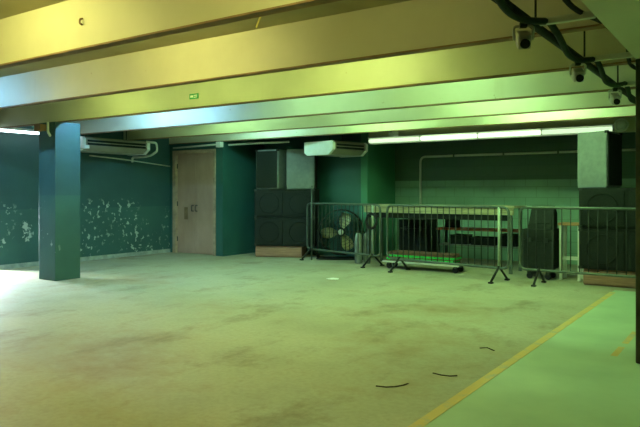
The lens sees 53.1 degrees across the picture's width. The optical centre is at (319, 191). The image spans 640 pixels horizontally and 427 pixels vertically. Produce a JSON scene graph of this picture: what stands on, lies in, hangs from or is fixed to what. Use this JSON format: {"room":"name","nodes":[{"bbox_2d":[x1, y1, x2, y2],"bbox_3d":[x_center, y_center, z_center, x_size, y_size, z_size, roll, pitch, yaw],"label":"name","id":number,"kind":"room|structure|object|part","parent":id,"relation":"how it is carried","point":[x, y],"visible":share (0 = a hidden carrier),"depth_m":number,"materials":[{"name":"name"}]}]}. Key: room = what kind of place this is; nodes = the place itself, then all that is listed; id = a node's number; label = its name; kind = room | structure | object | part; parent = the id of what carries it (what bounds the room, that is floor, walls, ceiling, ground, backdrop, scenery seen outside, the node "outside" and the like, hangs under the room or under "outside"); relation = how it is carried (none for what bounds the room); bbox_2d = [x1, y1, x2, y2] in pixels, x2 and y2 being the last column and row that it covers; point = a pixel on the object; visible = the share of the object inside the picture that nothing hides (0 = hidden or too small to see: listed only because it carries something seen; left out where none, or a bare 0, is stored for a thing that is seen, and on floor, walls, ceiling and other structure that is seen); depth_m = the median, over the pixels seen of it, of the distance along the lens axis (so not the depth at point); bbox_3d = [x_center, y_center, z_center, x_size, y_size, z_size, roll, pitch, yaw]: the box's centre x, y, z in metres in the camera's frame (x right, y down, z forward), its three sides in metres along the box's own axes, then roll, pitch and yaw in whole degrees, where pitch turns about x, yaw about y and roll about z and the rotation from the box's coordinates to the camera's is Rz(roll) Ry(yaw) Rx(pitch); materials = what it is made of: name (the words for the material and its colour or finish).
{"room":"nightclub","nodes":[
{"label":"nightclub","id":0,"kind":"room"},
{"bbox_2d":[0,126,169,264],"bbox_3d":[-6.937,-0.050,8.620,0.200,2.700,13.150,0,0,35],"label":"wall","id":1,"kind":"structure","parent":0,"point":[125,205],"depth_m":12.33,"materials":[{"name":"teal paint"}]},
{"bbox_2d":[80,145,88,148],"bbox_3d":[-4.397,-0.765,11.116,1.140,0.060,0.100,0,0,35],"label":"trunking","id":2,"kind":"object","parent":1,"relation":"attached to","point":[81,146],"visible":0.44,"depth_m":10.80,"materials":[{"name":"white plastic"}]},
{"bbox_2d":[0,249,169,269],"bbox_3d":[-4.304,1.262,12.258,0.020,0.075,3.770,0,0,35],"label":"baseboard","id":3,"kind":"structure","parent":1,"relation":"attached to","point":[28,264],"depth_m":12.35,"materials":[{"name":"grey paint"}]},
{"bbox_2d":[89,155,169,166],"bbox_3d":[-3.735,-0.620,12.880,0.157,0.164,2.004,0,0,35],"label":"conduit pipe","id":4,"kind":"object","parent":1,"relation":"attached to","point":[89,155],"visible":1,"depth_m":12.67,"materials":[{"name":"grey metal"}]},
{"bbox_2d":[170,141,228,255],"bbox_3d":[-2.549,-0.050,13.461,1.550,2.700,0.200,0,0,35],"label":"door frame","id":5,"kind":"structure","parent":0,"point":[222,153],"depth_m":13.02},
{"bbox_2d":[173,144,215,148],"bbox_3d":[-2.601,-0.948,13.279,1.271,0.061,0.036,0,0,35],"label":"conduit pipe","id":6,"kind":"object","parent":5,"relation":"attached to","point":[206,144],"visible":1,"depth_m":13.25,"materials":[{"name":"grey metal"}]},
{"bbox_2d":[173,149,215,255],"bbox_3d":[-2.611,0.210,13.432,1.240,2.180,0.158,0,0,35],"label":"door","id":7,"kind":"structure","parent":5,"relation":"attached to","point":[194,171],"depth_m":13.42,"materials":[{"name":"paint"}]},
{"bbox_3d":[-2.842,0.450,13.573,0.100,0.260,0.009,0,0,34],"label":"lock plate","id":8,"kind":"part","parent":7,"relation":"part of","materials":[{"name":"silver metal"}]},
{"bbox_2d":[216,142,222,146],"bbox_3d":[-2.020,-0.955,12.880,0.120,0.110,0.100,0,0,35],"label":"junction box","id":9,"kind":"object","parent":5,"relation":"attached to","point":[218,144],"visible":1,"depth_m":12.84,"materials":[{"name":"white plastic"}]},
{"bbox_2d":[0,0,409,76],"bbox_3d":[-0.516,-1.500,5.694,14.100,0.200,15.600,0,0,35],"label":"ceiling","id":10,"kind":"structure","parent":0,"point":[8,8],"depth_m":5.41,"materials":[{"name":"paint"}]},
{"bbox_2d":[0,128,38,134],"bbox_3d":[-5.037,-1.190,10.591,0.080,0.420,1.950,0,0,35],"label":"strip light","id":11,"kind":"object","parent":10,"relation":"hanging from","point":[13,130],"visible":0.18,"depth_m":10.63,"materials":[{"name":"white plastic"}]},
{"bbox_2d":[80,131,149,155],"bbox_3d":[-4.010,-1.064,12.038,0.678,0.672,1.500,0,0,35],"label":"air conditioner","id":12,"kind":"object","parent":10,"relation":"hanging from","point":[96,145],"visible":0.66,"depth_m":11.86,"materials":[{"name":"beige plastic"}]},
{"bbox_3d":[-4.419,-0.854,11.446,0.674,0.252,0.060,0,0,34],"label":"panel","id":13,"kind":"part","parent":12,"relation":"part of","materials":[{"name":"plastic"}]},
{"bbox_2d":[80,151,137,154],"bbox_3d":[-4.044,-0.738,12.062,0.330,0.012,1.260,0,0,34],"label":"grille","id":14,"kind":"object","parent":12,"relation":"attached to","point":[80,151],"depth_m":11.99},
{"bbox_2d":[88,139,145,148],"bbox_3d":[-3.744,-0.882,11.856,0.014,0.095,1.300,0,0,35],"label":"outlet","id":15,"kind":"object","parent":12,"relation":"attached to","point":[93,143],"depth_m":11.82,"materials":[{"name":"beige plastic"}]},
{"bbox_3d":[-3.603,-0.854,12.633,0.674,0.252,0.060,0,0,34],"label":"panel","id":16,"kind":"part","parent":12,"relation":"part of","materials":[{"name":"plastic"}]},
{"bbox_2d":[131,141,157,161],"bbox_3d":[-3.548,-0.796,12.652,0.783,0.392,0.248,0,0,35],"label":"drain pipe","id":17,"kind":"object","parent":12,"relation":"attached to","point":[151,142],"visible":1,"depth_m":12.58,"materials":[{"name":"white plastic"}]},
{"bbox_2d":[0,0,341,68],"bbox_3d":[-1.397,-1.212,4.412,13.700,0.376,0.082,0,0,35],"label":"ceiling beam","id":18,"kind":"structure","parent":10,"relation":"attached to","point":[55,30],"depth_m":4.41,"materials":[{"name":"beige paint"}]},
{"bbox_2d":[0,0,605,109],"bbox_3d":[-0.592,-1.212,5.582,13.700,0.376,0.082,0,0,35],"label":"ceiling beam","id":19,"kind":"structure","parent":10,"relation":"attached to","point":[412,26],"depth_m":5.26,"materials":[{"name":"beige paint"}]},
{"bbox_2d":[0,28,635,128],"bbox_3d":[0.161,-1.212,6.678,13.700,0.376,0.082,0,0,35],"label":"ceiling beam","id":20,"kind":"structure","parent":10,"relation":"attached to","point":[501,59],"depth_m":6.57,"materials":[{"name":"beige paint"}]},
{"bbox_2d":[189,93,198,98],"bbox_3d":[-1.536,-1.165,7.794,0.150,0.064,0.008,0,0,35],"label":"exit sign","id":21,"kind":"object","parent":20,"relation":"attached to","point":[196,95],"visible":1,"depth_m":7.79,"materials":[{"name":"green plastic"}]},
{"bbox_2d":[304,134,367,156],"bbox_3d":[0.309,-1.044,12.214,0.940,0.712,0.778,0,0,-43],"label":"air conditioner","id":22,"kind":"object","parent":10,"relation":"hanging from","point":[332,148],"visible":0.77,"depth_m":11.95,"materials":[{"name":"beige plastic"}]},
{"bbox_3d":[-0.011,-0.814,11.913,0.060,0.252,0.774,0,0,-43],"label":"panel","id":23,"kind":"part","parent":22,"relation":"part of","materials":[{"name":"plastic"}]},
{"bbox_2d":[314,154,351,156],"bbox_3d":[0.280,-0.698,12.245,0.700,0.012,0.430,0,0,-44],"label":"grille","id":24,"kind":"object","parent":22,"relation":"attached to","point":[332,155],"depth_m":12.13,"materials":[{"name":"white plastic"}]},
{"bbox_2d":[336,143,363,149],"bbox_3d":[0.565,-0.843,11.945,0.740,0.095,0.014,0,0,-44],"label":"air vent","id":25,"kind":"object","parent":22,"relation":"attached to","point":[339,146],"depth_m":11.93,"materials":[{"name":"beige plastic"}]},
{"bbox_3d":[0.627,-0.814,12.519,0.060,0.252,0.774,0,0,-43],"label":"panel","id":26,"kind":"part","parent":22,"relation":"part of","materials":[{"name":"plastic"}]},
{"bbox_2d":[66,64,635,134],"bbox_3d":[0.954,-1.212,7.832,13.700,0.376,0.082,0,0,35],"label":"ceiling beam","id":27,"kind":"structure","parent":10,"relation":"attached to","point":[552,83],"depth_m":7.93,"materials":[{"name":"beige paint"}]},
{"bbox_2d":[123,89,635,140],"bbox_3d":[1.730,-1.212,8.961,13.700,0.376,0.082,0,0,35],"label":"ceiling beam","id":28,"kind":"structure","parent":10,"relation":"attached to","point":[597,100],"depth_m":9.29,"materials":[{"name":"beige paint"}]},
{"bbox_2d":[389,131,397,136],"bbox_3d":[1.494,-1.221,11.802,0.454,0.362,0.215,0,0,35],"label":"junction box","id":29,"kind":"object","parent":10,"relation":"attached to","point":[392,133],"visible":0.17,"depth_m":11.85,"materials":[{"name":"white plastic"}]},
{"bbox_2d":[169,106,635,144],"bbox_3d":[2.410,-1.212,9.950,13.700,0.376,0.082,0,0,35],"label":"ceiling beam","id":30,"kind":"structure","parent":10,"relation":"attached to","point":[630,111],"depth_m":10.33,"materials":[{"name":"beige paint"}]},
{"bbox_2d":[228,141,288,145],"bbox_3d":[-1.216,-0.960,12.670,1.372,0.060,0.076,0,0,25],"label":"conduit pipe","id":31,"kind":"object","parent":30,"relation":"attached to","point":[271,142],"visible":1,"depth_m":12.67,"materials":[{"name":"grey metal"}]},
{"bbox_2d":[369,117,635,144],"bbox_3d":[4.918,-1.167,9.919,9.530,0.465,0.120,0,0,35],"label":"ceiling beam","id":32,"kind":"structure","parent":10,"relation":"attached to","point":[632,120],"depth_m":10.97,"materials":[{"name":"beige paint"}]},
{"bbox_2d":[368,124,614,143],"bbox_3d":[2.781,-0.997,11.258,4.430,0.126,0.086,0,0,35],"label":"strip light","id":33,"kind":"object","parent":32,"relation":"attached to","point":[570,130],"visible":0.96,"depth_m":11.08,"materials":[{"name":"white plastic"}]},
{"bbox_2d":[491,0,635,99],"bbox_3d":[2.384,-1.182,5.156,0.361,0.426,6.800,0,0,35],"label":"lighting truss","id":34,"kind":"object","parent":10,"relation":"hanging from","point":[541,30],"visible":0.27,"depth_m":4.05,"materials":[{"name":"black metal"}]},
{"bbox_2d":[512,23,534,48],"bbox_3d":[1.160,-0.884,3.639,0.112,0.163,0.153,0,0,-16],"label":"spotlight","id":35,"kind":"object","parent":34,"relation":"hanging from","point":[523,39],"visible":0.94,"depth_m":3.61,"materials":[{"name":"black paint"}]},
{"bbox_2d":[494,0,635,103],"bbox_3d":[2.226,-0.978,5.110,0.078,0.128,6.550,0,0,35],"label":"cable","id":36,"kind":"object","parent":34,"relation":"hanging from","point":[502,4],"visible":0.94,"depth_m":4.06,"materials":[{"name":"black rubber"}]},
{"bbox_3d":[1.424,-1.015,3.754,0.355,0.040,0.040,0,0,34],"label":"cross arm","id":37,"kind":"part","parent":34,"relation":"part of"},
{"bbox_2d":[569,62,586,81],"bbox_3d":[1.908,-0.884,4.726,0.112,0.163,0.153,0,0,-16],"label":"spotlight","id":38,"kind":"object","parent":34,"relation":"hanging from","point":[577,74],"visible":0.9,"depth_m":4.71,"materials":[{"name":"black paint"}]},
{"bbox_2d":[562,0,635,69],"bbox_3d":[2.432,-1.040,4.968,0.128,0.052,6.548,0,0,35],"label":"cable","id":39,"kind":"object","parent":34,"relation":"on","point":[568,3],"visible":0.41,"depth_m":3.64,"materials":[{"name":"black rubber"}]},
{"bbox_3d":[2.160,-1.015,4.825,0.355,0.040,0.040,0,0,34],"label":"cross arm","id":40,"kind":"part","parent":34,"relation":"part of"},
{"bbox_2d":[608,88,621,104],"bbox_3d":[2.740,-0.884,5.938,0.112,0.163,0.153,0,0,-16],"label":"spotlight","id":41,"kind":"object","parent":34,"relation":"hanging from","point":[614,98],"visible":0.99,"depth_m":5.92,"materials":[{"name":"black paint"}]},
{"bbox_3d":[2.953,-1.015,5.979,0.355,0.040,0.040,0,0,34],"label":"cross arm","id":42,"kind":"part","parent":34,"relation":"part of"},
{"bbox_2d":[581,0,639,58],"bbox_3d":[1.261,-1.200,2.956,0.270,0.400,12.700,0,0,35],"label":"ceiling beam","id":43,"kind":"structure","parent":10,"relation":"attached to","point":[621,18],"depth_m":3.69,"materials":[{"name":"beige paint"}]},
{"bbox_2d":[613,118,628,131],"bbox_3d":[4.660,-1.162,9.887,0.220,0.476,0.204,0,0,35],"label":"round lamp","id":44,"kind":"object","parent":10,"relation":"hanging from","point":[620,125],"visible":0.96,"depth_m":9.82,"materials":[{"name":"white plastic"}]},
{"bbox_2d":[229,139,263,252],"bbox_3d":[-1.568,-0.050,13.697,0.200,2.700,1.300,0,0,35],"label":"wall","id":45,"kind":"structure","parent":0,"point":[242,158],"depth_m":13.44,"materials":[{"name":"teal paint"}]},
{"bbox_2d":[223,250,254,255],"bbox_3d":[-1.592,1.275,13.471,0.015,0.050,1.300,0,0,35],"label":"baseboard","id":46,"kind":"structure","parent":45,"relation":"attached to","point":[252,251],"depth_m":13.31,"materials":[{"name":"grey paint"}]},
{"bbox_2d":[264,133,360,256],"bbox_3d":[-0.156,-0.050,13.394,2.470,2.700,0.200,0,0,35],"label":"wall","id":47,"kind":"structure","parent":0,"point":[338,178],"depth_m":12.95,"materials":[{"name":"teal paint"}]},
{"bbox_2d":[0,252,639,426],"bbox_3d":[-0.516,1.393,5.694,14.100,0.214,15.600,0,0,35],"label":"floor","id":48,"kind":"structure","parent":0,"point":[170,339],"depth_m":5.38,"materials":[{"name":"concrete"}]},
{"bbox_2d":[39,121,79,280],"bbox_3d":[-3.911,0.135,9.617,0.420,2.330,0.420,0,0,35],"label":"column","id":49,"kind":"structure","parent":48,"relation":"on","point":[59,154],"depth_m":9.46,"materials":[{"name":"teal paint"}]},
{"bbox_2d":[34,124,45,131],"bbox_3d":[-4.133,-0.950,9.452,0.160,0.100,0.097,0,0,35],"label":"junction box","id":50,"kind":"object","parent":49,"relation":"attached to","point":[37,127],"visible":1,"depth_m":9.41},
{"bbox_2d":[47,122,50,136],"bbox_3d":[-3.975,-0.919,9.387,0.091,0.223,0.036,0,0,35],"label":"conduit pipe","id":51,"kind":"object","parent":49,"relation":"attached to","point":[48,132],"visible":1,"depth_m":9.39,"materials":[{"name":"white plastic"}]},
{"bbox_2d":[255,246,306,257],"bbox_3d":[-0.781,1.190,12.982,0.950,0.220,0.522,0,0,11],"label":"pallet","id":52,"kind":"object","parent":48,"relation":"on","point":[260,251],"visible":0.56,"depth_m":12.74,"materials":[{"name":"brown wood"}]},
{"bbox_2d":[254,217,317,246],"bbox_3d":[-0.665,0.795,12.947,1.308,0.565,0.547,0,0,10],"label":"subwoofer","id":53,"kind":"object","parent":52,"relation":"on","point":[268,231],"visible":0.82,"depth_m":12.70,"materials":[{"name":"black paint"}]},
{"bbox_3d":[-1.014,0.795,12.755,0.555,0.485,0.020,0,0,11],"label":"grille panel","id":54,"kind":"part","parent":53,"relation":"part of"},
{"bbox_2d":[254,189,318,217],"bbox_3d":[-0.665,0.228,12.947,1.308,0.565,0.547,0,0,10],"label":"subwoofer","id":55,"kind":"object","parent":53,"relation":"on","point":[269,203],"visible":1,"depth_m":12.70,"materials":[{"name":"black paint"}]},
{"bbox_3d":[-1.014,0.228,12.755,0.555,0.485,0.020,0,0,11],"label":"grille panel","id":56,"kind":"part","parent":55,"relation":"part of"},
{"bbox_2d":[255,149,286,188],"bbox_3d":[-0.952,-0.456,12.992,0.560,0.795,0.478,0,0,30],"label":"speaker","id":57,"kind":"object","parent":55,"relation":"on","point":[271,165],"visible":0.92,"depth_m":12.78,"materials":[{"name":"grey paint"}]},
{"bbox_2d":[256,151,276,187],"bbox_3d":[-1.067,-0.453,12.795,0.500,0.730,0.022,0,0,30],"label":"grille","id":58,"kind":"object","parent":57,"relation":"attached to","point":[266,161],"depth_m":12.78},
{"bbox_3d":[-0.409,0.228,12.643,0.555,0.485,0.020,0,0,11],"label":"grille panel","id":59,"kind":"part","parent":55,"relation":"part of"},
{"bbox_2d":[287,149,316,188],"bbox_3d":[-0.361,-0.456,12.886,0.578,0.795,0.470,0,0,5],"label":"speaker","id":60,"kind":"object","parent":55,"relation":"on","point":[301,168],"visible":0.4,"depth_m":12.67,"materials":[{"name":"grey paint"}]},
{"bbox_2d":[315,156,316,187],"bbox_3d":[-0.084,-0.453,12.864,0.022,0.730,0.410,0,0,5],"label":"grille","id":61,"kind":"object","parent":60,"relation":"attached to","point":[315,156],"depth_m":12.79,"materials":[{"name":"grey metal"}]},
{"bbox_3d":[-0.409,0.795,12.643,0.555,0.485,0.020,0,0,11],"label":"grille panel","id":62,"kind":"part","parent":53,"relation":"part of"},
{"bbox_2d":[311,186,311,259],"bbox_3d":[-0.157,0.590,12.218,0.026,1.420,0.026,0,0,-33],"label":"pole","id":63,"kind":"object","parent":48,"relation":"on","point":[311,186],"visible":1,"depth_m":12.21,"materials":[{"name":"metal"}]},
{"bbox_2d":[316,209,365,259],"bbox_3d":[0.408,0.814,12.387,0.956,0.968,0.336,0,0,5],"label":"fan","id":64,"kind":"object","parent":48,"relation":"on","point":[343,213],"visible":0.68,"depth_m":12.33,"materials":[{"name":"black metal"}]},
{"bbox_3d":[0.181,0.790,12.375,0.310,0.219,0.110,0,0,5],"label":"blade","id":65,"kind":"part","parent":64,"relation":"part of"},
{"bbox_3d":[0.471,0.551,12.338,0.250,0.318,0.082,0,0,41],"label":"blade","id":66,"kind":"part","parent":64,"relation":"part of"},
{"bbox_3d":[0.525,0.977,12.348,0.245,0.315,0.110,0,0,5],"label":"blade","id":67,"kind":"part","parent":64,"relation":"part of","materials":[{"name":"yellow plastic"}]},
{"bbox_2d":[300,202,384,267],"bbox_3d":[0.393,0.750,11.694,0.540,1.099,1.978,0,0,-41],"label":"crowd barrier","id":68,"kind":"object","parent":48,"relation":"on","point":[375,256],"depth_m":11.53,"materials":[{"name":"metal"}]},
{"bbox_3d":[0.884,0.499,10.998,0.243,0.300,0.040,0,0,35],"label":"cable coil","id":69,"kind":"part","parent":68,"relation":"part of","materials":[{"name":"black rubber"}]},
{"bbox_3d":[0.913,0.660,11.100,0.040,0.880,0.042,0,0,-41],"label":"post","id":70,"kind":"part","parent":68,"relation":"part of","materials":[{"name":"silver metal"}]},
{"bbox_2d":[355,230,361,263],"bbox_3d":[0.703,0.995,11.687,0.140,0.610,0.140,0,0,35],"label":"gas cylinder","id":71,"kind":"object","parent":48,"relation":"on","point":[358,237],"visible":0.98,"depth_m":11.63,"materials":[{"name":"grey paint"}]},
{"bbox_2d":[363,233,370,262],"bbox_3d":[0.868,0.995,11.829,0.140,0.610,0.140,0,0,35],"label":"gas cylinder","id":72,"kind":"object","parent":48,"relation":"on","point":[364,236],"visible":0.35,"depth_m":11.78,"materials":[{"name":"grey paint"}]},
{"bbox_2d":[376,383,408,386],"bbox_3d":[0.490,1.296,4.284,0.238,0.006,0.059,0,0,-14],"label":"scrap","id":73,"kind":"object","parent":48,"relation":"on","point":[406,383],"visible":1,"depth_m":4.26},
{"bbox_2d":[399,218,436,251],"bbox_3d":[1.890,0.908,12.284,0.584,0.777,0.512,0,0,35],"label":"flight case","id":74,"kind":"object","parent":48,"relation":"on","point":[411,221],"visible":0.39,"depth_m":12.10,"materials":[{"name":"black paint"}]},
{"bbox_3d":[1.523,0.860,12.244,0.024,0.680,0.018,0,0,34],"label":"edge trim","id":75,"kind":"part","parent":74,"relation":"part of","materials":[{"name":"metal"}]},
{"bbox_3d":[1.893,0.603,12.289,0.560,0.166,0.500,0,0,34],"label":"lid","id":76,"kind":"part","parent":74,"relation":"part of","materials":[{"name":"black paint"}]},
{"bbox_3d":[1.984,0.860,11.927,0.024,0.680,0.018,0,0,34],"label":"edge trim","id":77,"kind":"part","parent":74,"relation":"part of","materials":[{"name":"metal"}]},
{"bbox_2d":[382,260,466,272],"bbox_3d":[1.734,1.230,10.679,1.380,0.140,0.354,0,0,35],"label":"trolley","id":78,"kind":"object","parent":48,"relation":"on","point":[455,269],"visible":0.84,"depth_m":10.46,"materials":[{"name":"metal"}]},
{"bbox_2d":[386,257,462,262],"bbox_3d":[1.727,1.134,10.687,1.260,0.050,0.320,0,0,35],"label":"mat","id":79,"kind":"object","parent":78,"relation":"on","point":[387,258],"visible":0.22,"depth_m":10.44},
{"bbox_2d":[389,254,460,260],"bbox_3d":[1.731,1.082,10.684,1.230,0.050,0.322,0,0,35],"label":"mat","id":80,"kind":"object","parent":79,"relation":"on","point":[390,255],"visible":0.41,"depth_m":10.49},
{"bbox_2d":[388,250,460,257],"bbox_3d":[1.735,1.030,10.681,1.200,0.050,0.321,0,0,35],"label":"mat","id":81,"kind":"object","parent":80,"relation":"on","point":[400,252],"visible":0.84,"depth_m":10.56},
{"bbox_2d":[364,204,523,273],"bbox_3d":[2.084,0.762,11.066,2.760,1.075,0.640,0,0,35],"label":"table","id":82,"kind":"object","parent":48,"relation":"on","point":[511,208],"visible":0.77,"depth_m":10.69,"materials":[{"name":"beige wood"}]},
{"bbox_3d":[0.877,0.781,11.604,0.050,1.038,0.050,0,0,34],"label":"leg","id":83,"kind":"part","parent":82,"relation":"part of","materials":[{"name":"metal"}]},
{"bbox_3d":[1.154,0.781,12.008,0.050,1.038,0.050,0,0,34],"label":"leg","id":84,"kind":"part","parent":82,"relation":"part of","materials":[{"name":"metal"}]},
{"bbox_3d":[1.954,0.415,10.876,2.600,0.090,0.040,0,0,34],"label":"rail","id":85,"kind":"part","parent":82,"relation":"part of","materials":[{"name":"grey metal"}]},
{"bbox_3d":[3.020,0.781,10.132,0.050,1.038,0.050,0,0,34],"label":"leg","id":86,"kind":"part","parent":82,"relation":"part of","materials":[{"name":"metal"}]},
{"bbox_3d":[3.297,0.781,10.535,0.050,1.038,0.050,0,0,34],"label":"leg","id":87,"kind":"part","parent":82,"relation":"part of","materials":[{"name":"metal"}]},
{"bbox_2d":[386,204,509,283],"bbox_3d":[1.910,0.750,9.911,2.228,1.099,0.540,0,0,44],"label":"crowd barrier","id":88,"kind":"object","parent":48,"relation":"on","point":[500,208],"visible":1,"depth_m":9.75,"materials":[{"name":"metal"}]},
{"bbox_3d":[2.590,0.660,9.255,0.042,0.880,0.040,0,0,44],"label":"post","id":89,"kind":"part","parent":88,"relation":"part of","materials":[{"name":"silver metal"}]},
{"bbox_2d":[436,227,517,252],"bbox_3d":[2.881,0.973,11.343,1.600,0.655,0.400,0,0,35],"label":"storage rack","id":90,"kind":"object","parent":48,"relation":"on","point":[446,243],"visible":0.4,"depth_m":11.38,"materials":[{"name":"brown wood"}]},
{"bbox_3d":[2.159,0.993,11.633,0.040,0.615,0.040,0,0,34],"label":"leg","id":91,"kind":"part","parent":90,"relation":"part of","materials":[{"name":"metal"}]},
{"bbox_3d":[2.351,0.993,11.913,0.040,0.615,0.040,0,0,34],"label":"leg","id":92,"kind":"part","parent":90,"relation":"part of","materials":[{"name":"metal"}]},
{"bbox_2d":[445,219,459,227],"bbox_3d":[2.420,0.534,11.678,0.220,0.220,0.210,0,0,35],"label":"speaker","id":93,"kind":"object","parent":90,"relation":"on","point":[452,222],"visible":0.42,"depth_m":11.59},
{"bbox_2d":[446,219,454,226],"bbox_3d":[2.364,0.534,11.597,0.180,0.180,0.013,0,0,34],"label":"grille","id":94,"kind":"object","parent":93,"relation":"attached to","point":[452,222],"depth_m":11.59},
{"bbox_2d":[450,234,472,244],"bbox_3d":[2.557,0.850,11.578,0.311,0.169,0.311,0,0,35],"label":"crate","id":95,"kind":"object","parent":90,"relation":"on","point":[452,236],"visible":0.87,"depth_m":11.47,"materials":[{"name":"black paint"}]},
{"bbox_2d":[440,242,517,248],"bbox_3d":[2.881,0.948,11.343,1.560,0.025,0.360,0,0,34],"label":"shelf","id":96,"kind":"object","parent":90,"relation":"attached to","point":[445,243],"depth_m":11.26,"materials":[{"name":"grey paint"}]},
{"bbox_2d":[471,236,497,245],"bbox_3d":[2.928,0.865,11.323,0.429,0.139,0.313,0,0,35],"label":"crate","id":97,"kind":"object","parent":90,"relation":"on","point":[477,238],"visible":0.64,"depth_m":11.21,"materials":[{"name":"black paint"}]},
{"bbox_2d":[502,233,517,246],"bbox_3d":[3.299,0.830,11.068,0.272,0.209,0.310,0,0,35],"label":"crate","id":98,"kind":"object","parent":90,"relation":"on","point":[504,236],"visible":0.52,"depth_m":10.96,"materials":[{"name":"black paint"}]},
{"bbox_2d":[522,228,558,279],"bbox_3d":[3.325,0.923,9.623,0.454,0.747,0.412,0,0,35],"label":"flight case","id":99,"kind":"object","parent":48,"relation":"on","point":[531,232],"visible":0.76,"depth_m":9.48,"materials":[{"name":"black paint"}]},
{"bbox_3d":[3.040,0.845,9.587,0.024,0.590,0.018,0,0,34],"label":"edge trim","id":100,"kind":"part","parent":99,"relation":"part of","materials":[{"name":"metal"}]},
{"bbox_3d":[3.329,0.629,9.628,0.430,0.159,0.400,0,0,34],"label":"lid","id":101,"kind":"part","parent":99,"relation":"part of","materials":[{"name":"black paint"}]},
{"bbox_2d":[528,209,556,228],"bbox_3d":[3.360,0.378,9.655,0.340,0.340,0.360,0,0,35],"label":"wedge monitor","id":102,"kind":"object","parent":99,"relation":"on","point":[540,212],"visible":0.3,"depth_m":9.58,"materials":[{"name":"black paint"}]},
{"bbox_2d":[530,209,552,223],"bbox_3d":[3.329,0.343,9.610,0.300,0.257,0.170,0,0,34],"label":"grille","id":103,"kind":"object","parent":102,"relation":"attached to","point":[540,212],"depth_m":9.59,"materials":[{"name":"black metal"}]},
{"bbox_3d":[3.394,0.845,9.344,0.024,0.590,0.018,0,0,34],"label":"edge trim","id":104,"kind":"part","parent":99,"relation":"part of","materials":[{"name":"metal"}]},
{"bbox_2d":[558,222,583,280],"bbox_3d":[3.745,0.877,9.518,0.330,0.845,0.310,0,0,35],"label":"stool","id":105,"kind":"object","parent":48,"relation":"on","point":[565,257],"visible":0.71,"depth_m":9.48,"materials":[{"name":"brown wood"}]},
{"bbox_3d":[3.574,0.898,9.490,0.044,0.804,0.044,0,0,34],"label":"leg","id":106,"kind":"part","parent":105,"relation":"part of","materials":[{"name":"white plastic"}]},
{"bbox_3d":[3.710,0.898,9.688,0.044,0.804,0.044,0,0,34],"label":"leg","id":107,"kind":"part","parent":105,"relation":"part of","materials":[{"name":"white plastic"}]},
{"bbox_3d":[3.745,0.475,9.518,0.330,0.040,0.310,0,0,34],"label":"seat","id":108,"kind":"part","parent":105,"relation":"part of","materials":[{"name":"brown wood"}]},
{"bbox_3d":[3.788,0.898,9.343,0.044,0.804,0.044,0,0,34],"label":"leg","id":109,"kind":"part","parent":105,"relation":"part of","materials":[{"name":"white plastic"}]},
{"bbox_2d":[518,206,635,286],"bbox_3d":[3.758,0.750,8.514,2.248,1.099,0.540,0,0,35],"label":"crowd barrier","id":110,"kind":"object","parent":48,"relation":"on","point":[538,270],"visible":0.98,"depth_m":8.74,"materials":[{"name":"metal"}]},
{"bbox_2d":[583,269,635,287],"bbox_3d":[4.391,1.188,8.860,1.280,0.225,0.622,0,0,35],"label":"pallet","id":111,"kind":"object","parent":48,"relation":"on","point":[587,279],"visible":0.48,"depth_m":8.78,"materials":[{"name":"brown wood"}]},
{"bbox_2d":[578,228,635,271],"bbox_3d":[4.323,0.790,8.904,1.308,0.565,0.707,0,0,35],"label":"subwoofer","id":112,"kind":"object","parent":111,"relation":"on","point":[602,233],"visible":0.86,"depth_m":8.75,"materials":[{"name":"black paint"}]},
{"bbox_3d":[3.882,0.790,8.804,0.555,0.485,0.020,0,0,34],"label":"grille panel","id":113,"kind":"part","parent":112,"relation":"part of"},
{"bbox_2d":[578,188,635,229],"bbox_3d":[4.323,0.223,8.904,1.308,0.565,0.707,0,0,35],"label":"subwoofer","id":114,"kind":"object","parent":112,"relation":"on","point":[588,197],"visible":0.87,"depth_m":8.75,"materials":[{"name":"black paint"}]},
{"bbox_2d":[578,130,621,187],"bbox_3d":[4.007,-0.460,9.218,0.478,0.795,0.630,0,0,42],"label":"speaker","id":115,"kind":"object","parent":114,"relation":"on","point":[599,152],"visible":1,"depth_m":9.02,"materials":[{"name":"grey paint"}]},
{"bbox_2d":[608,133,621,185],"bbox_3d":[4.176,-0.457,9.065,0.022,0.730,0.570,0,0,42],"label":"grille","id":116,"kind":"object","parent":115,"relation":"attached to","point":[614,139],"depth_m":9.05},
{"bbox_3d":[3.882,0.223,8.804,0.555,0.485,0.020,0,0,34],"label":"grille panel","id":117,"kind":"part","parent":114,"relation":"part of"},
{"bbox_3d":[4.388,0.223,8.455,0.555,0.485,0.020,0,0,34],"label":"grille panel","id":118,"kind":"part","parent":114,"relation":"part of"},
{"bbox_3d":[4.388,0.790,8.455,0.555,0.485,0.020,0,0,34],"label":"grille panel","id":119,"kind":"part","parent":112,"relation":"part of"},
{"bbox_2d":[636,59,639,363],"bbox_3d":[2.646,0.144,4.856,0.400,2.288,0.400,0,0,35],"label":"column","id":120,"kind":"structure","parent":48,"relation":"on","point":[637,60],"depth_m":4.79,"materials":[{"name":"paint"}]},
{"bbox_2d":[361,133,394,257],"bbox_3d":[1.193,-0.050,13.043,0.150,2.700,1.150,0,0,35],"label":"pillar","id":121,"kind":"structure","parent":0,"point":[378,164],"depth_m":12.89,"materials":[{"name":"green paint"}]},
{"bbox_2d":[395,132,635,264],"bbox_3d":[5.584,-0.050,10.844,9.880,2.700,0.200,0,0,35],"label":"wall","id":122,"kind":"structure","parent":0,"point":[526,179],"depth_m":12.23,"materials":[{"name":"green paint"}]},
{"bbox_2d":[419,148,635,203],"bbox_3d":[3.915,0.125,11.834,4.552,1.750,0.060,0,0,35],"label":"pipe","id":123,"kind":"object","parent":122,"relation":"attached to","point":[628,149],"visible":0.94,"depth_m":12.33,"materials":[{"name":"white plastic"}]}
]}

